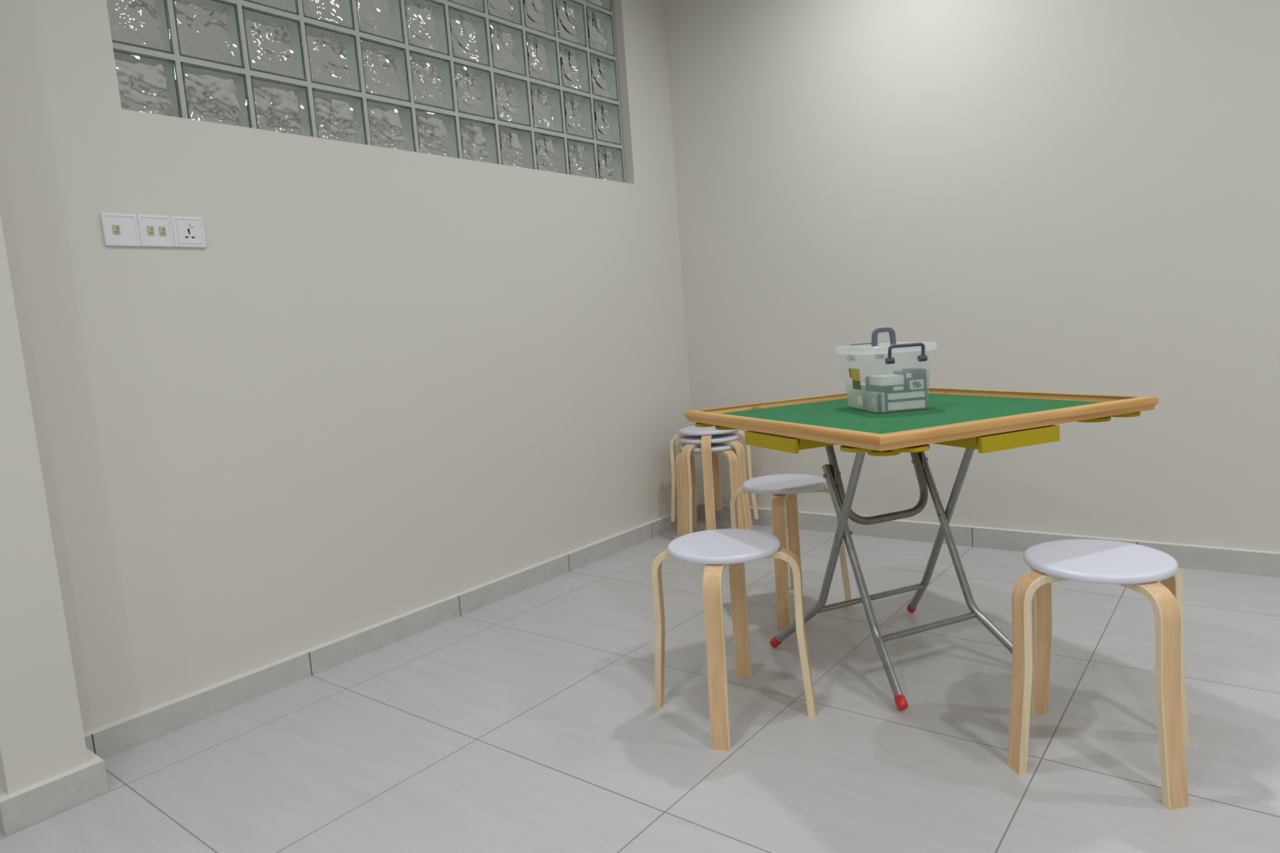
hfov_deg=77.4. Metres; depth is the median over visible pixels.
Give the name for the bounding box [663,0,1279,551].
wall
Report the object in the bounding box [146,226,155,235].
shutter
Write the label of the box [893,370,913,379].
carton
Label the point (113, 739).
baseboard
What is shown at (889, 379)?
carton
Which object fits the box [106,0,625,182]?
window
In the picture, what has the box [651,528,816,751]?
round stool
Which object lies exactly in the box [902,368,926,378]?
carton
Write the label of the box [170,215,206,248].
power socket
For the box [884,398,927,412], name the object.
carton
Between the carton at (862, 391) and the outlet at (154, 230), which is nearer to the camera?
the outlet at (154, 230)
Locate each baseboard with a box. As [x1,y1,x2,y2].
[0,503,700,835]
[698,502,1279,577]
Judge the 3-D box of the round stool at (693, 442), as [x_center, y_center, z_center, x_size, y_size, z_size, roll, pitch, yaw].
[0.352,0.269,3.887,0.329,0.454,0.329,-4,6,0]
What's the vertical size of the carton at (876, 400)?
0.053 m
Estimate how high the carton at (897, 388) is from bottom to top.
0.017 m
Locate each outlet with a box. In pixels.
[99,212,141,246]
[136,213,174,247]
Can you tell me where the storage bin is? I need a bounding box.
[835,327,937,404]
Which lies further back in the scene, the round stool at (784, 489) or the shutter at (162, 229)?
the round stool at (784, 489)
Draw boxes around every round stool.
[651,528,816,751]
[669,426,758,530]
[675,443,752,537]
[677,434,752,535]
[729,474,852,627]
[1007,538,1190,809]
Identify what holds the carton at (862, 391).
on the carton at (853, 402)
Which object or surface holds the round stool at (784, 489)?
on the floor
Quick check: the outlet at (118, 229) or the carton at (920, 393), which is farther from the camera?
the carton at (920, 393)
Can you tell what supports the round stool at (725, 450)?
on the floor
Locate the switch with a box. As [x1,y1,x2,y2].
[189,221,195,226]
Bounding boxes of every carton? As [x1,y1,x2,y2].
[848,392,867,409]
[850,382,872,395]
[865,376,880,391]
[866,391,885,412]
[869,373,903,386]
[871,389,926,401]
[880,384,905,391]
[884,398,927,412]
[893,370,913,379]
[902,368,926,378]
[903,377,926,391]
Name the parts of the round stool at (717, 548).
leg, leg, seat, leg, leg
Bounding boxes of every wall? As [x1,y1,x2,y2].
[0,0,697,733]
[0,214,88,794]
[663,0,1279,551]
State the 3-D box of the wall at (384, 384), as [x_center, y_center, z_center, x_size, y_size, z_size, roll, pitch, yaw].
[-1.733,-0.484,1.807,0.140,2.800,6.150,1,8,38]
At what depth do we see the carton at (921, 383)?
2.21 m
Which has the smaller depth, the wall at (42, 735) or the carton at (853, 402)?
the wall at (42, 735)
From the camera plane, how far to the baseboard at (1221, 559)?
3.32 m
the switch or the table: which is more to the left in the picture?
the switch
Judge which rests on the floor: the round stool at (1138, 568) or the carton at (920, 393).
the round stool at (1138, 568)
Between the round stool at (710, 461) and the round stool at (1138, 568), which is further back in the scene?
the round stool at (710, 461)
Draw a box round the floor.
[0,519,1279,852]
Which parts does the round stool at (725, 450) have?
leg, leg, seat, leg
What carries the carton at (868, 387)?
on the carton at (920, 393)
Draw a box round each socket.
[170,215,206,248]
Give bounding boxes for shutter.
[111,224,120,234]
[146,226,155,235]
[158,226,166,235]
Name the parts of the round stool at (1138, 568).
leg, leg, seat, leg, leg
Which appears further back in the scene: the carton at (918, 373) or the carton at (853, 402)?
the carton at (853, 402)
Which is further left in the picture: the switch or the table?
the switch
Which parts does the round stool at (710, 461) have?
leg, leg, seat, leg, leg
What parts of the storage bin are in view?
locking handle, carrying handle, lid, locking handle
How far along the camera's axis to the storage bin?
2.27 m
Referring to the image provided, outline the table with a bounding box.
[684,386,1159,710]
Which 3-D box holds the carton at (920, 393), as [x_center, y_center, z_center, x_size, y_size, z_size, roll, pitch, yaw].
[0.733,-0.091,2.262,0.118,0.024,0.098,-5,7,-6]
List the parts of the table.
drawer, rim rail, rim rail, leg, leg, leg, leg, drawer, rim rail, rim rail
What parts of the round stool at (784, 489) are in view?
leg, leg, seat, leg, leg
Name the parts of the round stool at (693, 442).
leg, leg, seat, leg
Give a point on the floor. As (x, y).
(527, 721)

